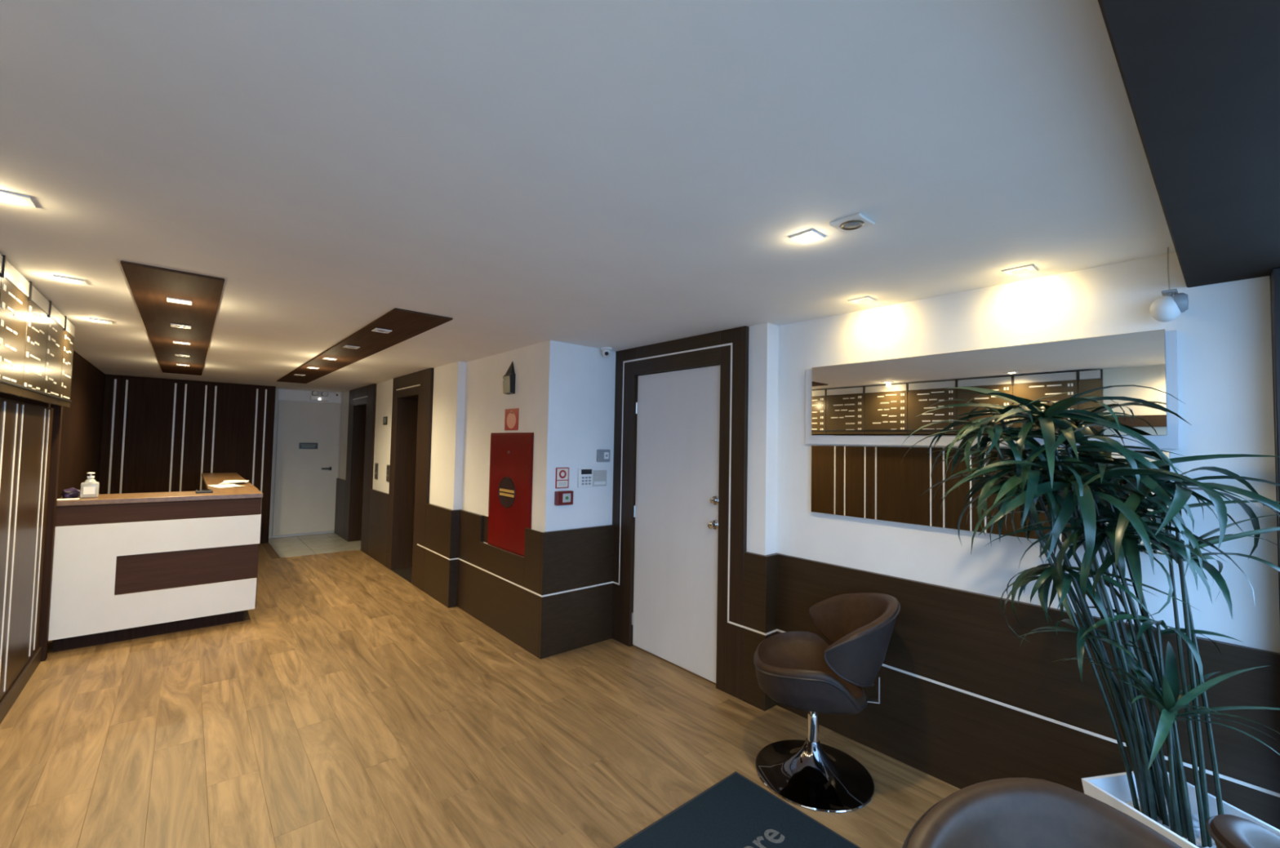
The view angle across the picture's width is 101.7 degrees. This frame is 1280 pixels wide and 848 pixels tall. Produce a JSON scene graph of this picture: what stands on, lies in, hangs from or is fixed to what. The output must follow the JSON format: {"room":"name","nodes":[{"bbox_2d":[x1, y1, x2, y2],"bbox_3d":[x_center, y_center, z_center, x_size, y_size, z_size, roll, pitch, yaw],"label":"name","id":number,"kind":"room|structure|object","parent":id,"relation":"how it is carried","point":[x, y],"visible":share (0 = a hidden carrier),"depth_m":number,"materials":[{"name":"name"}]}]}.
{"room":"building lobby","nodes":[
{"label":"building lobby","id":0,"kind":"room"},
{"bbox_2d":[0,350,105,498],"bbox_3d":[-4.051,0.452,3.359,0.230,2.330,8.800,3,-3,-41],"label":"wall","id":1,"kind":"structure","parent":0,"point":[82,423],"depth_m":5.30,"materials":[{"name":"brown laminate"}]},
{"bbox_2d":[0,647,41,724],"bbox_3d":[-2.603,1.537,1.837,0.014,0.100,4.640,3,-3,-41],"label":"baseboard","id":2,"kind":"structure","parent":1,"relation":"attached to","point":[15,690],"depth_m":3.10,"materials":[{"name":"brown laminate"}]},
{"bbox_2d":[0,397,62,702],"bbox_3d":[-2.587,0.423,1.890,0.050,2.330,4.659,3,-3,-41],"label":"panelling","id":3,"kind":"object","parent":1,"relation":"attached to","point":[30,434],"visible":0.82,"depth_m":3.12,"materials":[{"name":"brown laminate"}]},
{"bbox_2d":[0,254,75,408],"bbox_3d":[-2.513,-0.442,1.900,0.101,0.578,4.570,3,-3,-41],"label":"board","id":4,"kind":"object","parent":1,"relation":"attached to","point":[37,340],"visible":1,"depth_m":2.69,"materials":[{"name":"gold plastic"}]},
{"bbox_2d":[0,284,22,382],"bbox_3d":[-2.871,-0.396,2.376,0.002,0.416,0.348,3,-3,-41],"label":"print","id":5,"kind":"object","parent":4,"relation":"on","point":[11,313],"depth_m":2.37,"materials":[{"name":"white"}]},
{"bbox_2d":[24,305,44,390],"bbox_3d":[-3.206,-0.388,2.761,0.002,0.416,0.371,3,-3,-41],"label":"print","id":6,"kind":"object","parent":4,"relation":"on","point":[35,331],"depth_m":2.74,"materials":[{"name":"white"}]},
{"bbox_2d":[44,322,59,395],"bbox_3d":[-3.547,-0.379,3.153,0.002,0.416,0.409,3,-3,-41],"label":"print","id":7,"kind":"object","parent":4,"relation":"on","point":[52,364],"depth_m":3.12,"materials":[{"name":"white"}]},
{"bbox_2d":[61,334,72,399],"bbox_3d":[-3.845,-0.371,3.495,0.002,0.416,0.318,3,-3,-41],"label":"print","id":8,"kind":"object","parent":4,"relation":"on","point":[68,340],"depth_m":3.49,"materials":[{"name":"white"}]},
{"bbox_2d":[98,373,275,543],"bbox_3d":[-6.393,0.564,7.345,1.930,2.330,0.509,3,-3,-41],"label":"wall","id":9,"kind":"structure","parent":0,"point":[158,434],"depth_m":7.13,"materials":[{"name":"brown laminate"}]},
{"bbox_2d":[271,388,341,537],"bbox_3d":[-5.440,0.626,8.448,0.959,2.330,0.093,3,-3,-41],"label":"wall","id":10,"kind":"structure","parent":0,"point":[280,388],"depth_m":8.46,"materials":[{"name":"white paint"}]},
{"bbox_2d":[268,388,342,538],"bbox_3d":[-5.381,0.626,8.382,0.950,2.327,0.085,3,-3,-41],"label":"door","id":11,"kind":"structure","parent":10,"relation":"in","point":[305,451],"depth_m":8.38,"materials":[{"name":"white paint"}]},
{"bbox_2d":[310,391,328,400],"bbox_3d":[-5.226,-0.464,8.500,0.260,0.160,0.086,3,-3,-41],"label":"emergency light","id":12,"kind":"object","parent":11,"relation":"attached to","point":[316,397],"visible":1,"depth_m":8.47,"materials":[{"name":"white plastic"}]},
{"bbox_2d":[0,533,959,847],"bbox_3d":[-2.294,1.742,4.096,3.950,0.120,10.750,3,-3,-41],"label":"floor","id":13,"kind":"structure","parent":0,"point":[352,707],"depth_m":2.75,"materials":[{"name":"brown wood"}]},
{"bbox_2d":[48,472,262,652],"bbox_3d":[-4.778,1.138,5.293,1.215,1.084,3.305,3,-3,-41],"label":"reception desk","id":14,"kind":"object","parent":13,"relation":"on","point":[129,566],"visible":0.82,"depth_m":4.02,"materials":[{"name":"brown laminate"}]},
{"bbox_2d":[57,497,79,500],"bbox_3d":[-4.133,0.544,3.760,0.111,0.006,0.085,3,-3,-41],"label":"paper pad","id":15,"kind":"object","parent":14,"relation":"on","point":[74,499],"visible":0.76,"depth_m":3.75,"materials":[{"name":"white paper"}]},
{"bbox_2d":[60,487,79,498],"bbox_3d":[-4.240,0.512,3.882,0.112,0.075,0.157,3,-3,-41],"label":"pouch","id":16,"kind":"object","parent":14,"relation":"on","point":[72,492],"visible":0.91,"depth_m":3.85,"materials":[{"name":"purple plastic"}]},
{"bbox_2d":[80,471,99,497],"bbox_3d":[-4.117,0.457,3.897,0.094,0.192,0.089,3,-3,-41],"label":"pump bottle","id":17,"kind":"object","parent":14,"relation":"on","point":[90,488],"visible":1,"depth_m":3.89,"materials":[{"name":"white plastic"}]},
{"bbox_2d":[56,488,262,506],"bbox_3d":[-3.838,0.591,4.240,1.209,0.038,0.465,3,-3,-41],"label":"countertop","id":18,"kind":"structure","parent":14,"relation":"on","point":[129,498],"depth_m":4.12,"materials":[{"name":"brown wood"}]},
{"bbox_2d":[195,488,213,493],"bbox_3d":[-3.718,0.574,4.441,0.110,0.016,0.200,3,-3,-41],"label":"card reader","id":19,"kind":"object","parent":14,"relation":"on","point":[210,491],"visible":1,"depth_m":4.39,"materials":[{"name":"black plastic"}]},
{"bbox_2d":[208,484,244,488],"bbox_3d":[-3.960,0.592,4.986,0.300,0.011,0.210,0,-3,35],"label":"paper sheet","id":20,"kind":"object","parent":14,"relation":"on","point":[221,486],"visible":1,"depth_m":4.99,"materials":[{"name":"white paper"}]},
{"bbox_2d":[219,480,248,484],"bbox_3d":[-4.162,0.595,5.340,0.210,0.020,0.300,2,-3,-30],"label":"paper sheet","id":21,"kind":"object","parent":14,"relation":"on","point":[227,481],"visible":1,"depth_m":5.40,"materials":[{"name":"white paper"}]},
{"bbox_2d":[613,771,860,847],"bbox_3d":[0.354,1.634,1.705,1.202,0.010,1.062,3,-3,-41],"label":"door mat","id":22,"kind":"object","parent":13,"relation":"on","point":[735,811],"visible":1,"depth_m":2.14,"materials":[{"name":"carpet"}]},
{"bbox_2d":[753,592,900,813],"bbox_3d":[0.886,1.247,2.510,0.663,0.868,0.630,1,-2,12],"label":"swivel chair","id":23,"kind":"object","parent":13,"relation":"on","point":[797,669],"visible":1,"depth_m":2.40,"materials":[{"name":"brown leather"}]},
{"bbox_2d":[902,777,1182,847],"bbox_3d":[0.745,1.176,0.798,0.630,0.868,0.663,0,-2,20],"label":"swivel chair","id":24,"kind":"object","parent":13,"relation":"on","point":[1006,812],"visible":1,"depth_m":1.06,"materials":[{"name":"brown leather"}]},
{"bbox_2d":[901,385,1279,847],"bbox_3d":[1.556,0.740,1.813,1.202,1.851,0.832,0,-3,35],"label":"potted plant","id":25,"kind":"object","parent":13,"relation":"on","point":[1178,810],"visible":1,"depth_m":1.72,"materials":[{"name":"green plant"}]},
{"bbox_2d":[1205,814,1279,847],"bbox_3d":[1.375,1.190,0.819,0.663,0.868,0.630,1,-2,6],"label":"swivel chair","id":26,"kind":"object","parent":13,"relation":"on","point":[1227,831],"visible":1,"depth_m":1.05,"materials":[{"name":"brown leather"}]},
{"bbox_2d":[1270,267,1279,615],"bbox_3d":[2.214,0.583,1.746,0.310,2.185,0.088,3,-3,-41],"label":"post","id":27,"kind":"object","parent":13,"relation":"on","point":[1275,275],"visible":0.55,"depth_m":1.71,"materials":[{"name":"black metal"}]},
{"bbox_2d":[0,0,1175,393],"bbox_3d":[-2.531,-0.713,4.521,3.950,0.150,9.882,3,-3,-41],"label":"ceiling","id":28,"kind":"structure","parent":0,"point":[618,175],"depth_m":1.42,"materials":[{"name":"white paint"}]},
{"bbox_2d":[0,190,36,208],"bbox_3d":[-2.054,-0.736,1.695,0.105,0.008,0.105,3,-3,-41],"label":"recessed light","id":29,"kind":"object","parent":28,"relation":"in","point":[5,197],"visible":1,"depth_m":1.70,"materials":[{"name":"white plastic"}]},
{"bbox_2d":[53,275,87,285],"bbox_3d":[-2.841,-0.716,2.600,0.105,0.008,0.105,3,-3,-41],"label":"recessed light","id":30,"kind":"object","parent":28,"relation":"in","point":[59,278],"visible":1,"depth_m":2.59,"materials":[{"name":"white plastic"}]},
{"bbox_2d":[88,318,113,324],"bbox_3d":[-3.647,-0.695,3.526,0.105,0.008,0.105,3,-3,-41],"label":"recessed light","id":31,"kind":"object","parent":28,"relation":"in","point":[91,319],"visible":1,"depth_m":3.51,"materials":[{"name":"white plastic"}]},
{"bbox_2d":[120,260,224,375],"bbox_3d":[-3.886,-0.663,4.404,0.360,0.012,5.278,3,-3,-41],"label":"ceiling panel","id":32,"kind":"object","parent":28,"relation":"attached to","point":[150,286],"visible":1,"depth_m":3.14,"materials":[{"name":"laminate"}]},
{"bbox_2d":[166,297,191,305],"bbox_3d":[-2.576,-0.686,2.913,0.105,0.008,0.105,3,-3,-41],"label":"recessed light","id":33,"kind":"object","parent":32,"relation":"attached to","point":[168,299],"visible":1,"depth_m":2.90,"materials":[{"name":"white plastic"}]},
{"bbox_2d":[170,323,191,328],"bbox_3d":[-3.156,-0.671,3.579,0.105,0.008,0.105,3,-3,-41],"label":"recessed light","id":34,"kind":"object","parent":32,"relation":"attached to","point":[172,325],"visible":1,"depth_m":3.56,"materials":[{"name":"white plastic"}]},
{"bbox_2d":[173,340,190,345],"bbox_3d":[-3.711,-0.657,4.217,0.105,0.008,0.105,3,-3,-41],"label":"recessed light","id":35,"kind":"object","parent":32,"relation":"attached to","point":[174,341],"visible":1,"depth_m":4.21,"materials":[{"name":"white plastic"}]},
{"bbox_2d":[174,353,190,356],"bbox_3d":[-4.285,-0.642,4.877,0.105,0.008,0.105,3,-3,-41],"label":"recessed light","id":36,"kind":"object","parent":32,"relation":"attached to","point":[175,354],"visible":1,"depth_m":4.86,"materials":[{"name":"white plastic"}]},
{"bbox_2d":[176,363,189,366],"bbox_3d":[-4.858,-0.627,5.535,0.105,0.008,0.105,3,-3,-41],"label":"recessed light","id":37,"kind":"object","parent":32,"relation":"attached to","point":[176,363],"visible":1,"depth_m":5.53,"materials":[{"name":"white plastic"}]},
{"bbox_2d":[334,391,341,396],"bbox_3d":[-5.000,-0.488,8.622,0.090,0.072,0.090,3,-3,-41],"label":"security camera","id":38,"kind":"object","parent":28,"relation":"attached to","point":[337,394],"visible":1,"depth_m":8.60,"materials":[{"name":"white plastic"}]},
{"bbox_2d":[276,307,453,383],"bbox_3d":[-3.033,-0.618,5.134,0.340,0.012,5.295,3,-3,-41],"label":"ceiling panel","id":39,"kind":"object","parent":28,"relation":"attached to","point":[404,325],"visible":1,"depth_m":4.00,"materials":[{"name":"laminate"}]},
{"bbox_2d":[306,366,319,368],"bbox_3d":[-3.494,-0.600,5.564,0.105,0.008,0.105,3,-3,-41],"label":"recessed light","id":40,"kind":"object","parent":39,"relation":"attached to","point":[311,367],"visible":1,"depth_m":5.54,"materials":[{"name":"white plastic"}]},
{"bbox_2d":[322,357,337,359],"bbox_3d":[-2.920,-0.614,4.904,0.105,0.008,0.105,3,-3,-41],"label":"recessed light","id":41,"kind":"object","parent":39,"relation":"attached to","point":[327,358],"visible":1,"depth_m":4.89,"materials":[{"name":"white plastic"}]},
{"bbox_2d":[342,345,359,349],"bbox_3d":[-2.365,-0.629,4.267,0.105,0.008,0.105,3,-3,-41],"label":"recessed light","id":42,"kind":"object","parent":39,"relation":"attached to","point":[344,346],"visible":1,"depth_m":4.25,"materials":[{"name":"white plastic"}]},
{"bbox_2d":[371,328,391,333],"bbox_3d":[-1.785,-0.644,3.600,0.105,0.008,0.105,3,-3,-41],"label":"recessed light","id":43,"kind":"object","parent":39,"relation":"attached to","point":[376,330],"visible":1,"depth_m":3.58,"materials":[{"name":"white plastic"}]},
{"bbox_2d":[600,346,613,357],"bbox_3d":[-0.267,-0.569,4.164,0.100,0.078,0.100,3,-3,-41],"label":"security camera","id":44,"kind":"object","parent":28,"relation":"attached to","point":[606,353],"visible":1,"depth_m":4.13,"materials":[{"name":"white plastic"}]},
{"bbox_2d":[789,229,825,244],"bbox_3d":[0.607,-0.677,1.889,0.090,0.008,0.090,3,-3,-41],"label":"recessed light","id":45,"kind":"object","parent":28,"relation":"in","point":[810,236],"visible":1,"depth_m":1.88,"materials":[{"name":"white plastic"}]},
{"bbox_2d":[828,213,875,233],"bbox_3d":[0.718,-0.677,1.764,0.110,0.013,0.110,3,-3,-41],"label":"recessed light","id":46,"kind":"object","parent":28,"relation":"in","point":[857,221],"visible":1,"depth_m":1.75,"materials":[{"name":"white plastic"}]},
{"bbox_2d":[848,296,877,305],"bbox_3d":[1.147,-0.635,2.686,0.105,0.008,0.105,3,-3,-41],"label":"recessed light","id":47,"kind":"object","parent":28,"relation":"in","point":[866,300],"visible":1,"depth_m":2.68,"materials":[{"name":"white plastic"}]},
{"bbox_2d":[1001,264,1038,277],"bbox_3d":[1.604,-0.645,2.198,0.105,0.008,0.105,3,-3,-41],"label":"recessed light","id":48,"kind":"object","parent":28,"relation":"in","point":[1029,268],"visible":1,"depth_m":2.19,"materials":[{"name":"white plastic"}]},
{"bbox_2d":[1097,0,1279,288],"bbox_3d":[0.996,-0.733,0.464,3.950,0.293,0.868,3,-3,-41],"label":"beam","id":49,"kind":"structure","parent":28,"relation":"attached to","point":[1201,78],"depth_m":0.96,"materials":[{"name":"grey paint"}]},
{"bbox_2d":[337,252,1279,653],"bbox_3d":[-1.403,0.582,5.342,1.054,2.330,10.080,3,-3,-41],"label":"wall","id":50,"kind":"structure","parent":0,"point":[564,395],"depth_m":2.59,"materials":[{"name":"white paint"}]},
{"bbox_2d":[333,478,345,537],"bbox_3d":[-4.838,1.349,8.420,0.030,0.907,0.655,3,-3,-41],"label":"wainscot","id":51,"kind":"structure","parent":50,"relation":"attached to","point":[340,483],"depth_m":8.40,"materials":[{"name":"brown laminate"}]},
{"bbox_2d":[342,383,376,554],"bbox_3d":[-4.042,0.626,7.728,0.268,2.327,1.455,3,-3,-41],"label":"door","id":52,"kind":"structure","parent":50,"relation":"in","point":[362,401],"depth_m":7.96,"materials":[{"name":"brown laminate"}]},
{"bbox_2d":[374,462,377,479],"bbox_3d":[-3.530,0.630,6.966,0.019,0.210,0.110,3,-3,-41],"label":"panel","id":53,"kind":"object","parent":50,"relation":"attached to","point":[375,464],"visible":1,"depth_m":6.95,"materials":[{"name":"black"}]},
{"bbox_2d":[367,488,388,566],"bbox_3d":[-3.383,1.321,6.747,0.030,0.887,0.861,3,-3,-41],"label":"wainscot","id":54,"kind":"structure","parent":50,"relation":"attached to","point":[379,500],"depth_m":6.71,"materials":[{"name":"brown laminate"}]},
{"bbox_2d":[382,416,387,425],"bbox_3d":[-3.308,-0.043,6.761,0.009,0.107,0.170,3,-3,-41],"label":"plaque","id":55,"kind":"object","parent":50,"relation":"attached to","point":[385,418],"visible":1,"depth_m":6.75,"materials":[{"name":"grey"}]},
{"bbox_2d":[386,464,390,481],"bbox_3d":[-3.174,0.621,6.558,0.019,0.210,0.110,3,-3,-41],"label":"panel","id":56,"kind":"object","parent":50,"relation":"attached to","point":[388,466],"visible":0.94,"depth_m":6.54,"materials":[{"name":"black"}]},
{"bbox_2d":[386,368,434,591],"bbox_3d":[-2.559,0.588,6.023,0.268,2.327,1.336,3,-3,-41],"label":"door","id":57,"kind":"structure","parent":50,"relation":"in","point":[413,392],"depth_m":6.29,"materials":[{"name":"brown laminate"}]},
{"bbox_2d":[417,503,462,608],"bbox_3d":[-2.046,1.279,5.272,0.111,0.907,0.918,3,-3,-41],"label":"wainscot","id":58,"kind":"structure","parent":50,"relation":"attached to","point":[442,524],"depth_m":5.04,"materials":[{"name":"brown laminate"}]},
{"bbox_2d":[502,361,515,395],"bbox_3d":[-1.086,-0.387,4.311,0.056,0.278,0.125,3,-3,-41],"label":"wall fitting","id":59,"kind":"object","parent":50,"relation":"attached to","point":[508,379],"visible":1,"depth_m":4.28,"materials":[{"name":"black plastic"}]},
{"bbox_2d":[505,361,515,374],"bbox_3d":[-1.077,-0.469,4.322,0.034,0.113,0.107,3,-3,-41],"label":"hood","id":60,"kind":"object","parent":59,"relation":"attached to","point":[510,371],"depth_m":4.30,"materials":[{"name":"black plastic"}]},
{"bbox_2d":[487,432,533,556],"bbox_3d":[-1.077,0.554,4.267,0.023,0.966,0.735,3,-3,-41],"label":"cabinet","id":61,"kind":"object","parent":50,"relation":"attached to","point":[511,456],"visible":0.98,"depth_m":4.23,"materials":[{"name":"red metal"}]},
{"bbox_2d":[504,408,519,430],"bbox_3d":[-1.061,-0.037,4.298,0.007,0.178,0.232,3,-3,-41],"label":"fire sign","id":62,"kind":"object","parent":50,"relation":"attached to","point":[511,418],"visible":1,"depth_m":4.29,"materials":[{"name":"red"}]},
{"bbox_2d":[506,412,515,428],"bbox_3d":[-1.062,-0.030,4.294,0.002,0.136,0.160,3,-3,-41],"label":"print","id":63,"kind":"object","parent":62,"relation":"attached to","point":[511,416],"depth_m":4.29},
{"bbox_2d":[456,509,613,659],"bbox_3d":[-0.971,1.273,4.594,0.686,0.907,1.578,3,-3,-41],"label":"wainscot","id":64,"kind":"structure","parent":50,"relation":"attached to","point":[557,598],"depth_m":4.04,"materials":[{"name":"brown laminate"}]},
{"bbox_2d":[555,467,568,488],"bbox_3d":[-0.587,0.407,3.938,0.117,0.156,0.007,3,-3,-41],"label":"sign","id":65,"kind":"object","parent":50,"relation":"attached to","point":[562,481],"visible":1,"depth_m":3.93,"materials":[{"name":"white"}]},
{"bbox_2d":[554,490,573,506],"bbox_3d":[-0.569,0.557,3.918,0.142,0.104,0.054,3,-3,-41],"label":"fire alarm box","id":66,"kind":"object","parent":50,"relation":"attached to","point":[563,497],"visible":1,"depth_m":3.89,"materials":[{"name":"red plastic"}]},
{"bbox_2d":[577,468,592,487],"bbox_3d":[-0.427,0.421,4.063,0.132,0.146,0.028,3,-3,-41],"label":"alarm keypad","id":67,"kind":"object","parent":50,"relation":"attached to","point":[584,479],"visible":1,"depth_m":4.05,"materials":[{"name":"white plastic"}]},
{"bbox_2d":[592,470,606,486],"bbox_3d":[-0.323,0.433,4.161,0.142,0.127,0.015,3,-3,-41],"label":"switch plate","id":68,"kind":"object","parent":50,"relation":"attached to","point":[599,477],"visible":1,"depth_m":4.15,"materials":[{"name":"grey plastic"}]},
{"bbox_2d":[596,449,610,462],"bbox_3d":[-0.292,0.255,4.181,0.124,0.100,0.033,3,-3,-41],"label":"reader","id":69,"kind":"object","parent":50,"relation":"attached to","point":[602,455],"visible":1,"depth_m":4.17,"materials":[{"name":"grey plastic"}]},
{"bbox_2d":[612,325,749,700],"bbox_3d":[0.235,0.553,3.772,0.124,2.328,1.331,3,-3,-41],"label":"door","id":70,"kind":"structure","parent":50,"relation":"in","point":[680,464],"depth_m":3.68,"materials":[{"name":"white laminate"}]},
{"bbox_2d":[742,551,780,711],"bbox_3d":[0.748,1.252,3.209,0.150,0.907,0.169,3,-3,-41],"label":"wainscot","id":71,"kind":"structure","parent":50,"relation":"attached to","point":[760,600],"depth_m":3.16,"materials":[{"name":"brown laminate"}]},
{"bbox_2d":[811,445,1171,555],"bbox_3d":[1.496,0.307,2.497,0.030,0.386,1.474,3,-3,-41],"label":"wall mirror","id":72,"kind":"object","parent":50,"relation":"attached to","point":[882,483],"visible":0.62,"depth_m":2.64,"materials":[{"name":"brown mirror"}]},
{"bbox_2d":[805,328,1179,448],"bbox_3d":[1.497,-0.119,2.522,0.030,0.451,1.544,3,-3,-41],"label":"wall mirror","id":73,"kind":"object","parent":50,"relation":"attached to","point":[873,402],"visible":0.94,"depth_m":2.36,"materials":[{"name":"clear mirror"}]},
{"bbox_2d":[776,554,1279,830],"bbox_3d":[1.487,1.237,2.450,0.031,0.907,1.947,3,-3,-41],"label":"wainscot","id":74,"kind":"structure","parent":50,"relation":"attached to","point":[962,704],"depth_m":2.29,"materials":[{"name":"brown laminate"}]},
{"bbox_2d":[1150,247,1188,322],"bbox_3d":[1.963,-0.514,1.933,0.131,0.277,0.101,3,-3,-41],"label":"sensor","id":75,"kind":"object","parent":50,"relation":"attached to","point":[1166,308],"visible":1,"depth_m":1.90,"materials":[{"name":"white plastic"}]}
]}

